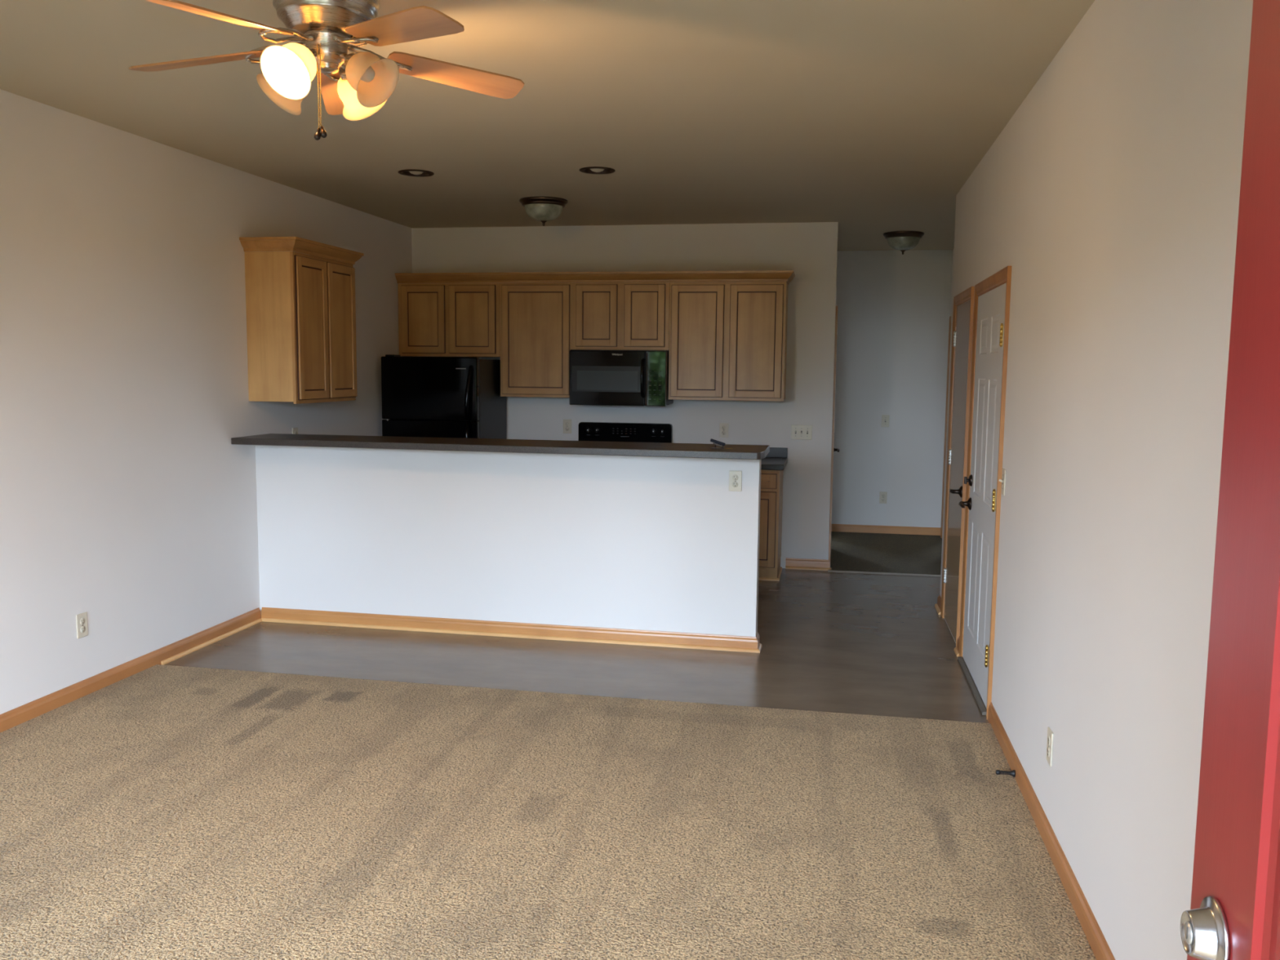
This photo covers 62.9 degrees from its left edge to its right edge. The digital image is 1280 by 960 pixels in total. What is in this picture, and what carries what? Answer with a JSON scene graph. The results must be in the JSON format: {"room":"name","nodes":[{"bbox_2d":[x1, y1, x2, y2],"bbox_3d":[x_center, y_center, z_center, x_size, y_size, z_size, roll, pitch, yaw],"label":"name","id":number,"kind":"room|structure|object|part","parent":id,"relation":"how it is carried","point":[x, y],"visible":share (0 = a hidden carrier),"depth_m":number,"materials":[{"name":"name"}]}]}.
{"room":"living room","nodes":[
{"label":"living room","id":0,"kind":"room"},
{"bbox_2d":[0,88,413,714],"bbox_3d":[-2.736,-0.307,4.759,0.120,2.740,8.695,2,6,10],"label":"wall","id":1,"kind":"structure","parent":0,"point":[127,500],"depth_m":5.28,"materials":[{"name":"paint"}]},
{"bbox_2d":[75,611,88,639],"bbox_3d":[-2.658,0.692,4.990,0.008,0.116,0.072,2,6,10],"label":"wall outlet","id":2,"kind":"object","parent":1,"relation":"attached to","point":[81,619],"visible":1,"depth_m":4.98,"materials":[{"name":"beige plastic"}]},
{"bbox_2d":[80,617,84,624],"bbox_3d":[-2.655,0.673,4.987,0.002,0.033,0.033,2,6,10],"label":"receptacle","id":3,"kind":"object","parent":2,"relation":"attached to","point":[82,620],"depth_m":4.99,"materials":[{"name":"beige plastic"}]},
{"bbox_2d":[80,626,85,632],"bbox_3d":[-2.656,0.712,4.992,0.002,0.033,0.033,2,6,10],"label":"receptacle","id":4,"kind":"object","parent":2,"relation":"attached to","point":[82,628],"depth_m":4.99,"materials":[{"name":"beige plastic"}]},
{"bbox_2d":[0,607,262,733],"bbox_3d":[-2.904,1.145,3.645,0.029,0.085,5.938,2,6,10],"label":"baseboard","id":5,"kind":"structure","parent":1,"relation":"attached to","point":[163,655],"depth_m":5.32,"materials":[{"name":"brown wood"}]},
{"bbox_3d":[-2.455,0.925,6.058,0.015,0.019,0.985,2,6,10],"label":"shoe molding","id":6,"kind":"part","parent":5,"relation":"part of","materials":[{"name":"brown wood"}]},
{"bbox_2d":[292,427,297,434],"bbox_3d":[-2.280,-0.288,6.929,0.008,0.116,0.072,2,6,10],"label":"wall outlet","id":7,"kind":"object","parent":1,"relation":"attached to","point":[295,430],"visible":0.3,"depth_m":6.92,"materials":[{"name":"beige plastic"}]},
{"bbox_2d":[239,236,364,404],"bbox_3d":[-2.123,-0.993,6.680,0.364,0.984,0.912,2,6,10],"label":"upper cabinet","id":8,"kind":"object","parent":1,"relation":"attached to","point":[300,307],"visible":1,"depth_m":6.34,"materials":[{"name":"brown wood"}]},
{"bbox_3d":[-2.118,-1.443,6.632,0.364,0.078,0.912,2,6,10],"label":"crown molding","id":9,"kind":"part","parent":8,"relation":"part of","materials":[{"name":"brown wood"}]},
{"bbox_3d":[-2.021,-0.930,6.467,0.019,0.863,0.378,2,6,10],"label":"door","id":10,"kind":"part","parent":8,"relation":"part of","materials":[{"name":"brown wood"}]},
{"bbox_3d":[-2.020,-0.930,6.467,0.006,0.739,0.254,2,6,10],"label":"door panel","id":11,"kind":"part","parent":8,"relation":"part of","materials":[{"name":"brown wood"}]},
{"bbox_3d":[-2.005,-0.950,6.663,0.018,0.905,0.806,2,6,10],"label":"frame","id":12,"kind":"part","parent":8,"relation":"part of","materials":[{"name":"brown wood"}]},
{"bbox_3d":[-1.950,-0.971,6.856,0.019,0.863,0.380,2,6,10],"label":"door","id":13,"kind":"part","parent":8,"relation":"part of","materials":[{"name":"brown wood"}]},
{"bbox_3d":[-1.949,-0.971,6.856,0.006,0.739,0.256,2,6,10],"label":"door panel","id":14,"kind":"part","parent":8,"relation":"part of","materials":[{"name":"brown wood"}]},
{"bbox_2d":[255,444,761,636],"bbox_3d":[-0.846,0.363,6.263,3.102,1.124,0.115,2,6,11],"label":"wall","id":15,"kind":"structure","parent":0,"point":[640,543],"depth_m":6.18,"materials":[{"name":"paint"}]},
{"bbox_2d":[231,433,769,459],"bbox_3d":[-0.846,-0.200,6.058,3.143,0.038,0.597,2,6,10],"label":"bar","id":16,"kind":"object","parent":15,"relation":"on","point":[490,445],"visible":1,"depth_m":5.92,"materials":[{"name":"laminate"}]},
{"bbox_2d":[710,438,725,448],"bbox_3d":[0.426,-0.199,5.742,0.083,0.052,0.022,1,6,4],"label":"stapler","id":17,"kind":"object","parent":16,"relation":"on","point":[716,442],"visible":1,"depth_m":5.73,"materials":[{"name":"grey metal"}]},
{"bbox_3d":[0.426,-0.207,5.741,0.083,0.038,0.020,1,6,4],"label":"arm","id":18,"kind":"part","parent":17,"relation":"part of","materials":[{"name":"black plastic"}]},
{"bbox_2d":[260,607,762,653],"bbox_3d":[-0.839,0.886,6.269,3.118,0.085,0.145,2,6,10],"label":"baseboard","id":19,"kind":"structure","parent":15,"relation":"attached to","point":[433,624],"depth_m":6.22,"materials":[{"name":"brown wood"}]},
{"bbox_2d":[728,471,742,491],"bbox_3d":[0.536,0.006,5.880,0.072,0.116,0.008,2,6,11],"label":"wall outlet","id":20,"kind":"object","parent":15,"relation":"attached to","point":[735,477],"visible":1,"depth_m":5.88,"materials":[{"name":"beige plastic"}]},
{"bbox_2d":[732,481,737,487],"bbox_3d":[0.535,0.026,5.879,0.033,0.033,0.002,2,6,11],"label":"receptacle","id":21,"kind":"object","parent":20,"relation":"attached to","point":[735,484],"depth_m":5.88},
{"bbox_2d":[732,475,737,480],"bbox_3d":[0.535,-0.013,5.875,0.033,0.033,0.002,2,6,11],"label":"receptacle","id":22,"kind":"object","parent":20,"relation":"attached to","point":[735,477],"depth_m":5.88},
{"bbox_2d":[0,0,1094,250],"bbox_3d":[1.297,-1.904,5.772,7.604,0.300,12.450,2,6,10],"label":"ceiling","id":23,"kind":"structure","parent":0,"point":[870,117],"depth_m":4.54,"materials":[{"name":"paint"}]},
{"bbox_2d":[128,0,524,140],"bbox_3d":[-0.957,-1.238,3.071,1.128,0.496,1.168,2,6,10],"label":"ceiling fan","id":24,"kind":"object","parent":23,"relation":"hanging from","point":[356,85],"visible":1,"depth_m":3.00,"materials":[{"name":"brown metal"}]},
{"bbox_3d":[-1.303,-1.249,3.122,0.428,0.034,0.134,-4,5,8],"label":"blade","id":25,"kind":"part","parent":24,"relation":"part of","materials":[{"name":"brown wood"}]},
{"bbox_3d":[-1.088,-1.204,2.720,0.134,0.034,0.428,4,12,26],"label":"blade","id":26,"kind":"part","parent":24,"relation":"part of","materials":[{"name":"brown wood"}]},
{"bbox_3d":[-1.060,-1.172,3.140,0.147,0.152,0.154,2,6,10],"label":"lamp shade","id":27,"kind":"part","parent":24,"relation":"part of","materials":[{"name":"white glass"}]},
{"bbox_3d":[-0.982,-1.149,2.935,0.154,0.152,0.147,2,6,10],"label":"lamp shade","id":28,"kind":"part","parent":24,"relation":"part of","materials":[{"name":"white glass"}]},
{"bbox_3d":[-0.969,-1.176,2.957,0.047,0.063,0.068,2,6,10],"label":"bulb","id":29,"kind":"part","parent":24,"relation":"part of","materials":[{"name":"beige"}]},
{"bbox_3d":[-0.951,-1.213,2.999,0.046,0.053,0.070,2,6,10],"label":"lamp arm","id":30,"kind":"part","parent":24,"relation":"part of","materials":[{"name":"silver metal"}]},
{"bbox_3d":[-0.926,-1.132,3.018,0.004,0.245,0.012,2,6,10],"label":"pull chain","id":31,"kind":"part","parent":24,"relation":"part of","materials":[{"name":"gold metal"}]},
{"bbox_3d":[-0.919,-1.138,3.017,0.007,0.232,0.012,2,6,10],"label":"pull chain","id":32,"kind":"part","parent":24,"relation":"part of","materials":[{"name":"gold metal"}]},
{"bbox_3d":[-0.985,-1.281,3.450,0.134,0.034,0.428,-1,1,-10],"label":"blade","id":33,"kind":"part","parent":24,"relation":"part of","materials":[{"name":"brown wood"}]},
{"bbox_3d":[-0.884,-1.227,3.143,0.047,0.053,0.070,2,6,10],"label":"lamp arm","id":34,"kind":"part","parent":24,"relation":"part of","materials":[{"name":"silver metal"}]},
{"bbox_3d":[-0.845,-1.216,3.038,0.070,0.053,0.046,2,6,10],"label":"lamp arm","id":35,"kind":"part","parent":24,"relation":"part of","materials":[{"name":"silver metal"}]},
{"bbox_3d":[-0.855,-1.178,3.218,0.154,0.152,0.147,2,6,10],"label":"lamp shade","id":36,"kind":"part","parent":24,"relation":"part of","materials":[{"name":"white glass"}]},
{"bbox_3d":[-0.800,-1.181,3.024,0.068,0.063,0.047,2,6,10],"label":"bulb","id":37,"kind":"part","parent":24,"relation":"part of","materials":[{"name":"beige glass"}]},
{"bbox_3d":[-0.776,-1.155,3.014,0.147,0.152,0.154,2,6,10],"label":"lamp shade","id":38,"kind":"part","parent":24,"relation":"part of","materials":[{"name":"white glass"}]},
{"bbox_3d":[-0.637,-1.208,2.800,0.428,0.034,0.134,13,13,43],"label":"blade","id":39,"kind":"part","parent":24,"relation":"part of","materials":[{"name":"brown wood"}]},
{"bbox_3d":[-0.573,-1.255,3.251,0.428,0.034,0.134,3,4,-28],"label":"blade","id":40,"kind":"part","parent":24,"relation":"part of","materials":[{"name":"brown wood"}]},
{"bbox_2d":[398,168,434,177],"bbox_3d":[-1.330,-1.887,6.219,0.210,0.140,0.210,2,6,10],"label":"recessed light","id":41,"kind":"object","parent":23,"relation":"in","point":[419,173],"visible":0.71,"depth_m":6.23,"materials":[{"name":"brown metal"}]},
{"bbox_3d":[-1.330,-1.885,6.219,0.090,0.135,0.090,2,6,10],"label":"bulb","id":42,"kind":"part","parent":41,"relation":"part of","materials":[{"name":"beige glass"}]},
{"bbox_2d":[519,196,568,226],"bbox_3d":[-0.664,-1.838,7.216,0.336,0.174,0.336,2,6,10],"label":"ceiling light","id":43,"kind":"object","parent":23,"relation":"attached to","point":[542,209],"visible":1,"depth_m":7.11,"materials":[{"name":"white glass"}]},
{"bbox_3d":[-0.664,-1.837,7.216,0.262,0.103,0.262,2,6,10],"label":"lamp shade","id":44,"kind":"part","parent":43,"relation":"part of","materials":[{"name":"white glass"}]},
{"bbox_2d":[578,166,615,174],"bbox_3d":[-0.248,-1.862,6.080,0.210,0.140,0.210,2,6,10],"label":"recessed light","id":45,"kind":"object","parent":23,"relation":"in","point":[590,170],"visible":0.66,"depth_m":6.08,"materials":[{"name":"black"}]},
{"bbox_3d":[-0.248,-1.859,6.080,0.090,0.135,0.090,2,6,10],"label":"bulb","id":46,"kind":"part","parent":45,"relation":"part of","materials":[{"name":"beige glass"}]},
{"bbox_2d":[883,231,924,254],"bbox_3d":[2.202,-1.974,8.762,0.336,0.174,0.336,2,6,10],"label":"ceiling light","id":47,"kind":"object","parent":23,"relation":"attached to","point":[902,241],"visible":1,"depth_m":8.66,"materials":[{"name":"white glass"}]},
{"bbox_3d":[2.202,-1.973,8.762,0.262,0.103,0.262,2,6,10],"label":"lamp shade","id":48,"kind":"part","parent":47,"relation":"part of","materials":[{"name":"white glass"}]},
{"bbox_2d":[164,568,988,723],"bbox_3d":[1.715,0.764,8.525,7.604,0.100,7.460,2,6,10],"label":"floor","id":49,"kind":"structure","parent":0,"point":[856,643],"depth_m":5.77,"materials":[{"name":"laminate"}]},
{"bbox_2d":[381,354,506,439],"bbox_3d":[-1.568,-0.157,8.438,0.775,1.681,0.808,2,6,10],"label":"refrigerator","id":50,"kind":"object","parent":49,"relation":"on","point":[427,397],"visible":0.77,"depth_m":8.06,"materials":[{"name":"black metal"}]},
{"bbox_3d":[-1.618,-0.706,8.070,0.775,0.483,0.064,2,6,10],"label":"freezer door","id":51,"kind":"part","parent":50,"relation":"part of","materials":[{"name":"black metal"}]},
{"bbox_3d":[-1.626,0.080,8.154,0.775,1.091,0.064,2,6,10],"label":"door","id":52,"kind":"part","parent":50,"relation":"part of","materials":[{"name":"black metal"}]},
{"bbox_3d":[-1.308,-0.199,8.010,0.054,0.496,0.072,2,6,10],"label":"door handle","id":53,"kind":"part","parent":50,"relation":"part of","materials":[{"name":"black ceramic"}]},
{"bbox_3d":[-1.303,-0.659,7.960,0.054,0.425,0.072,2,6,10],"label":"door handle","id":54,"kind":"part","parent":50,"relation":"part of","materials":[{"name":"black plastic"}]},
{"bbox_2d":[578,422,672,443],"bbox_3d":[-0.185,0.140,8.284,0.774,1.152,0.709,2,6,10],"label":"range","id":55,"kind":"object","parent":49,"relation":"on","point":[588,431],"visible":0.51,"depth_m":8.52,"materials":[{"name":"black metal"}]},
{"bbox_3d":[-0.423,-0.410,8.559,0.048,0.048,0.034,2,6,10],"label":"knob","id":56,"kind":"part","parent":55,"relation":"part of","materials":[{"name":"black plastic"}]},
{"bbox_3d":[-0.351,-0.408,8.546,0.048,0.048,0.034,2,6,10],"label":"knob","id":57,"kind":"part","parent":55,"relation":"part of","materials":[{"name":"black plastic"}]},
{"bbox_3d":[-0.123,-0.396,8.522,0.230,0.090,0.002,2,6,10],"label":"display panel","id":58,"kind":"part","parent":55,"relation":"part of","materials":[{"name":"black ceramic"}]},
{"bbox_3d":[0.110,-0.394,8.463,0.048,0.048,0.034,2,6,10],"label":"knob","id":59,"kind":"part","parent":55,"relation":"part of","materials":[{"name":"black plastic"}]},
{"bbox_3d":[0.181,-0.392,8.450,0.048,0.048,0.034,2,6,10],"label":"knob","id":60,"kind":"part","parent":55,"relation":"part of","materials":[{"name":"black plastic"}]},
{"bbox_2d":[758,469,782,577],"bbox_3d":[0.650,0.307,8.206,0.892,0.854,0.620,2,6,10],"label":"base cabinet","id":61,"kind":"object","parent":49,"relation":"on","point":[771,481],"visible":0.2,"depth_m":7.85,"materials":[{"name":"brown wood"}]},
{"bbox_3d":[0.810,0.369,7.875,0.292,0.450,0.006,2,6,10],"label":"door panel","id":62,"kind":"part","parent":61,"relation":"part of","materials":[{"name":"brown wood"}]},
{"bbox_3d":[0.810,0.369,7.876,0.416,0.574,0.019,2,6,10],"label":"door","id":63,"kind":"part","parent":61,"relation":"part of","materials":[{"name":"brown wood"}]},
{"bbox_3d":[0.814,0.005,7.837,0.416,0.112,0.019,2,6,10],"label":"drawer","id":64,"kind":"part","parent":61,"relation":"part of","materials":[{"name":"brown wood"}]},
{"bbox_2d":[758,566,782,581],"bbox_3d":[0.658,0.720,8.272,0.903,0.019,0.503,2,6,10],"label":"trim","id":65,"kind":"structure","parent":61,"relation":"attached to","point":[780,570],"depth_m":7.97,"materials":[{"name":"brown wood"}]},
{"bbox_2d":[760,447,787,470],"bbox_3d":[0.667,-0.177,8.139,0.922,0.122,0.644,2,6,10],"label":"countertop","id":66,"kind":"structure","parent":61,"relation":"on","point":[776,458],"depth_m":8.16,"materials":[{"name":"black laminate"}]},
{"bbox_2d":[827,569,940,577],"bbox_3d":[2.028,0.739,8.255,1.073,0.012,0.036,2,6,10],"label":"threshold strip","id":67,"kind":"object","parent":49,"relation":"on","point":[828,571],"visible":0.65,"depth_m":8.26,"materials":[{"name":"silver metal"}]},
{"bbox_2d":[830,531,942,574],"bbox_3d":[2.215,0.633,9.279,1.074,0.010,2.053,2,6,10],"label":"carpet","id":68,"kind":"object","parent":49,"relation":"on","point":[850,551],"visible":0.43,"depth_m":9.17,"materials":[{"name":"carpet"}]},
{"bbox_2d":[411,222,838,568],"bbox_3d":[0.090,-0.889,10.481,3.619,2.740,3.875,2,6,10],"label":"wall","id":69,"kind":"structure","parent":0,"point":[808,249],"depth_m":8.40,"materials":[{"name":"paint"}]},
{"bbox_2d":[397,283,500,356],"bbox_3d":[-1.516,-1.304,8.582,0.860,0.584,0.330,2,6,10],"label":"upper cabinet","id":70,"kind":"object","parent":69,"relation":"attached to","point":[435,319],"visible":0.97,"depth_m":8.42,"materials":[{"name":"brown wood"}]},
{"bbox_3d":[-1.754,-1.299,8.467,0.246,0.421,0.006,2,6,10],"label":"door panel","id":71,"kind":"part","parent":70,"relation":"part of","materials":[{"name":"brown wood"}]},
{"bbox_3d":[-1.754,-1.299,8.468,0.370,0.545,0.019,2,6,10],"label":"door","id":72,"kind":"part","parent":70,"relation":"part of","materials":[{"name":"brown wood"}]},
{"bbox_3d":[-1.346,-1.287,8.394,0.266,0.421,0.006,2,6,10],"label":"door panel","id":73,"kind":"part","parent":70,"relation":"part of","materials":[{"name":"brown wood"}]},
{"bbox_3d":[-1.346,-1.287,8.394,0.390,0.545,0.019,2,6,10],"label":"door","id":74,"kind":"part","parent":70,"relation":"part of","materials":[{"name":"brown wood"}]},
{"bbox_2d":[500,282,572,397],"bbox_3d":[-0.803,-1.126,8.470,0.590,0.900,0.330,2,6,10],"label":"upper cabinet","id":75,"kind":"object","parent":69,"relation":"attached to","point":[536,318],"visible":0.96,"depth_m":8.31,"materials":[{"name":"brown wood"}]},
{"bbox_3d":[-0.830,-1.112,8.317,0.434,0.742,0.006,2,6,10],"label":"door panel","id":76,"kind":"part","parent":75,"relation":"part of","materials":[{"name":"brown wood"}]},
{"bbox_2d":[563,419,571,433],"bbox_3d":[-0.601,-0.444,8.670,0.072,0.116,0.008,2,6,10],"label":"wall outlet","id":77,"kind":"object","parent":69,"relation":"attached to","point":[566,423],"visible":1,"depth_m":8.67,"materials":[{"name":"beige plastic"}]},
{"bbox_2d":[572,282,670,350],"bbox_3d":[-0.129,-1.295,8.329,0.775,0.522,0.330,2,6,10],"label":"upper cabinet","id":78,"kind":"object","parent":69,"relation":"attached to","point":[606,316],"visible":0.94,"depth_m":8.17,"materials":[{"name":"brown wood"}]},
{"bbox_3d":[-0.342,-1.289,8.210,0.332,0.482,0.019,2,6,10],"label":"door","id":79,"kind":"part","parent":78,"relation":"part of","materials":[{"name":"brown wood"}]},
{"bbox_3d":[-0.342,-1.289,8.209,0.208,0.358,0.006,2,6,10],"label":"door panel","id":80,"kind":"part","parent":78,"relation":"part of","materials":[{"name":"brown wood"}]},
{"bbox_2d":[569,349,673,406],"bbox_3d":[-0.146,-0.813,8.317,0.766,0.430,0.458,2,6,10],"label":"microwave","id":81,"kind":"object","parent":78,"relation":"attached to","point":[597,377],"visible":1,"depth_m":8.14,"materials":[{"name":"black plastic"}]},
{"bbox_3d":[0.022,-0.786,8.085,0.028,0.306,0.059,2,6,16],"label":"door handle","id":82,"kind":"part","parent":81,"relation":"part of","materials":[{"name":"black plastic"}]},
{"bbox_3d":[0.122,-0.785,8.106,0.162,0.424,0.030,2,6,10],"label":"control panel","id":83,"kind":"part","parent":81,"relation":"part of","materials":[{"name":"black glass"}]},
{"bbox_3d":[0.035,-1.278,8.142,0.323,0.482,0.019,2,6,10],"label":"door","id":84,"kind":"part","parent":78,"relation":"part of","materials":[{"name":"brown wood"}]},
{"bbox_3d":[0.035,-1.278,8.141,0.199,0.358,0.006,2,6,10],"label":"door panel","id":85,"kind":"part","parent":78,"relation":"part of","materials":[{"name":"brown wood"}]},
{"bbox_2d":[719,422,728,437],"bbox_3d":[0.676,-0.400,8.440,0.072,0.116,0.008,2,6,10],"label":"wall outlet","id":86,"kind":"object","parent":69,"relation":"attached to","point":[723,427],"visible":1,"depth_m":8.44,"materials":[{"name":"beige plastic"}]},
{"bbox_2d":[668,281,787,401],"bbox_3d":[0.691,-1.081,8.201,0.894,0.904,0.330,2,6,10],"label":"upper cabinet","id":87,"kind":"object","parent":69,"relation":"attached to","point":[728,340],"visible":1,"depth_m":8.04,"materials":[{"name":"brown wood"}]},
{"bbox_2d":[395,270,795,284],"bbox_3d":[-0.378,-1.599,8.326,3.176,0.078,0.362,2,6,10],"label":"crown molding","id":88,"kind":"structure","parent":87,"relation":"on","point":[787,276],"depth_m":8.16,"materials":[{"name":"brown wood"}]},
{"bbox_3d":[0.441,-1.072,8.089,0.285,0.738,0.006,2,6,10],"label":"door panel","id":89,"kind":"part","parent":87,"relation":"part of","materials":[{"name":"brown wood"}]},
{"bbox_3d":[0.441,-1.072,8.089,0.409,0.862,0.019,2,6,10],"label":"door","id":90,"kind":"part","parent":87,"relation":"part of","materials":[{"name":"brown wood"}]},
{"bbox_3d":[0.886,-1.059,8.009,0.404,0.862,0.019,2,6,10],"label":"door","id":91,"kind":"part","parent":87,"relation":"part of","materials":[{"name":"brown wood"}]},
{"bbox_3d":[0.886,-1.059,8.008,0.280,0.738,0.006,2,6,10],"label":"door panel","id":92,"kind":"part","parent":87,"relation":"part of","materials":[{"name":"brown wood"}]},
{"bbox_2d":[765,447,787,457],"bbox_3d":[0.723,-0.230,8.441,0.922,0.080,0.023,2,6,10],"label":"backsplash","id":93,"kind":"structure","parent":69,"relation":"attached to","point":[775,452],"depth_m":8.36,"materials":[{"name":"black laminate"}]},
{"bbox_2d":[791,424,812,439],"bbox_3d":[1.284,-0.379,8.323,0.164,0.116,0.023,2,6,10],"label":"light switch","id":94,"kind":"object","parent":69,"relation":"attached to","point":[797,432],"visible":1,"depth_m":8.33,"materials":[{"name":"beige plastic"}]},
{"bbox_2d":[785,557,831,570],"bbox_3d":[1.358,0.677,8.433,0.366,0.085,0.059,2,6,10],"label":"baseboard","id":95,"kind":"structure","parent":69,"relation":"attached to","point":[790,563],"depth_m":8.42,"materials":[{"name":"brown wood"}]},
{"bbox_3d":[1.358,0.709,8.436,0.366,0.019,0.059,2,6,10],"label":"shoe molding","id":96,"kind":"part","parent":95,"relation":"part of","materials":[{"name":"brown wood"}]},
{"bbox_2d":[828,305,839,561],"bbox_3d":[1.641,-0.370,8.762,0.071,2.102,0.854,2,6,10],"label":"door","id":97,"kind":"structure","parent":69,"relation":"in","point":[833,449],"depth_m":8.35,"materials":[{"name":"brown wood"}]},
{"bbox_3d":[1.691,-0.257,9.038,0.065,0.070,0.154,2,6,10],"label":"lever handle","id":98,"kind":"part","parent":97,"relation":"part of","materials":[{"name":"grey metal"}]},
{"bbox_2d":[831,249,952,527],"bbox_3d":[2.423,-0.836,10.198,1.074,2.740,0.120,2,6,10],"label":"wall","id":99,"kind":"structure","parent":0,"point":[894,307],"depth_m":10.13,"materials":[{"name":"paint"}]},
{"bbox_2d":[879,491,887,503],"bbox_3d":[2.380,0.172,10.246,0.072,0.116,0.008,2,6,10],"label":"wall outlet","id":100,"kind":"object","parent":99,"relation":"attached to","point":[882,495],"visible":1,"depth_m":10.24,"materials":[{"name":"beige plastic"}]},
{"bbox_2d":[831,524,940,535],"bbox_3d":[2.398,0.491,10.273,1.074,0.085,0.014,2,6,10],"label":"baseboard","id":101,"kind":"structure","parent":99,"relation":"attached to","point":[835,527],"depth_m":10.26,"materials":[{"name":"brown wood"}]},
{"bbox_2d":[881,414,889,426],"bbox_3d":[2.382,-0.573,10.159,0.072,0.116,0.023,2,6,10],"label":"light switch","id":102,"kind":"object","parent":99,"relation":"attached to","point":[885,418],"visible":1,"depth_m":10.16,"materials":[{"name":"beige plastic"}]},
{"bbox_2d":[950,248,954,315],"bbox_3d":[2.881,-0.745,9.387,0.120,2.740,5.046,2,6,10],"label":"wall","id":103,"kind":"structure","parent":0,"point":[953,248],"depth_m":9.87,"materials":[{"name":"paint"}]},
{"bbox_2d":[940,315,951,537],"bbox_3d":[2.824,-0.439,9.504,0.017,2.107,0.914,2,6,10],"label":"door","id":104,"kind":"structure","parent":103,"relation":"in","point":[949,326],"depth_m":9.92,"materials":[{"name":"brown wood"}]},
{"bbox_2d":[939,0,1253,959],"bbox_3d":[1.607,-0.111,3.325,0.443,2.740,7.404,2,6,10],"label":"wall","id":105,"kind":"structure","parent":0,"point":[1110,196],"depth_m":2.82,"materials":[{"name":"paint"}]},
{"bbox_2d":[934,595,941,614],"bbox_3d":[2.156,0.837,7.002,0.332,0.085,0.264,2,6,10],"label":"baseboard","id":106,"kind":"structure","parent":105,"relation":"attached to","point":[938,606],"depth_m":7.02,"materials":[{"name":"brown wood"}]},
{"bbox_3d":[2.155,0.870,7.005,0.332,0.019,0.264,2,6,10],"label":"shoe molding","id":107,"kind":"part","parent":106,"relation":"part of","materials":[{"name":"brown wood"}]},
{"bbox_2d":[954,635,959,656],"bbox_3d":[1.810,0.945,5.956,0.029,0.085,0.140,2,6,10],"label":"baseboard","id":108,"kind":"structure","parent":105,"relation":"attached to","point":[956,649],"depth_m":5.97,"materials":[{"name":"brown wood"}]},
{"bbox_3d":[1.803,0.978,5.960,0.015,0.019,0.140,2,6,10],"label":"shoe molding","id":109,"kind":"part","parent":108,"relation":"part of","materials":[{"name":"brown wood"}]},
{"bbox_2d":[940,286,974,647],"bbox_3d":[1.889,-0.092,6.349,0.071,2.067,0.864,2,6,10],"label":"door","id":110,"kind":"structure","parent":105,"relation":"in","point":[962,315],"depth_m":6.32,"materials":[{"name":"brown wood"}]},
{"bbox_3d":[1.836,0.063,6.098,0.065,0.070,0.154,2,6,10],"label":"lever handle","id":111,"kind":"part","parent":110,"relation":"part of","materials":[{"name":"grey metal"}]},
{"bbox_2d":[957,266,1011,719],"bbox_3d":[1.688,0.025,5.254,0.071,2.061,1.082,2,6,10],"label":"door","id":112,"kind":"structure","parent":105,"relation":"in","point":[982,504],"depth_m":5.19,"materials":[{"name":"white wood"}]},
{"bbox_3d":[1.750,0.132,5.629,0.065,0.070,0.154,2,6,10],"label":"lever handle","id":113,"kind":"part","parent":112,"relation":"part of","materials":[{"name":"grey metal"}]},
{"bbox_2d":[999,467,1005,495],"bbox_3d":[1.603,0.008,4.644,0.023,0.116,0.072,2,6,10],"label":"light switch","id":114,"kind":"object","parent":105,"relation":"attached to","point":[1002,481],"visible":1,"depth_m":4.63,"materials":[{"name":"beige plastic"}]},
{"bbox_2d":[1045,726,1053,766],"bbox_3d":[1.388,0.904,3.548,0.008,0.116,0.072,2,6,10],"label":"wall outlet","id":115,"kind":"object","parent":105,"relation":"attached to","point":[1050,734],"visible":1,"depth_m":3.53,"materials":[{"name":"beige plastic"}]},
{"bbox_2d":[987,702,1115,959],"bbox_3d":[1.167,1.317,2.408,0.014,0.085,4.940,2,6,10],"label":"baseboard","id":116,"kind":"structure","parent":105,"relation":"attached to","point":[1101,950],"depth_m":3.40,"materials":[{"name":"brown wood"}]},
{"bbox_2d":[995,769,1015,777],"bbox_3d":[1.435,1.151,4.114,0.072,0.028,0.028,2,6,10],"label":"door stop","id":117,"kind":"object","parent":116,"relation":"attached to","point":[1012,773],"visible":1,"depth_m":4.11,"materials":[{"name":"metal"}]},
{"bbox_3d":[-0.933,1.359,2.710,4.490,0.096,4.990,2,6,10],"label":"floor","id":118,"kind":"structure","parent":0,"visible":0},
{"bbox_2d":[0,664,1096,959],"bbox_3d":[-0.918,1.296,2.780,4.250,0.016,4.885,2,6,10],"label":"carpet","id":119,"kind":"object","parent":118,"relation":"on","point":[158,811],"visible":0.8,"depth_m":3.60,"materials":[{"name":"beige carpet"}]},
{"bbox_2d":[1180,0,1279,959],"bbox_3d":[0.381,0.530,0.467,0.123,2.014,0.922,2,6,10],"label":"door","id":120,"kind":"structure","parent":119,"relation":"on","point":[1233,913],"depth_m":0.80,"materials":[{"name":"red paint"}]}
]}

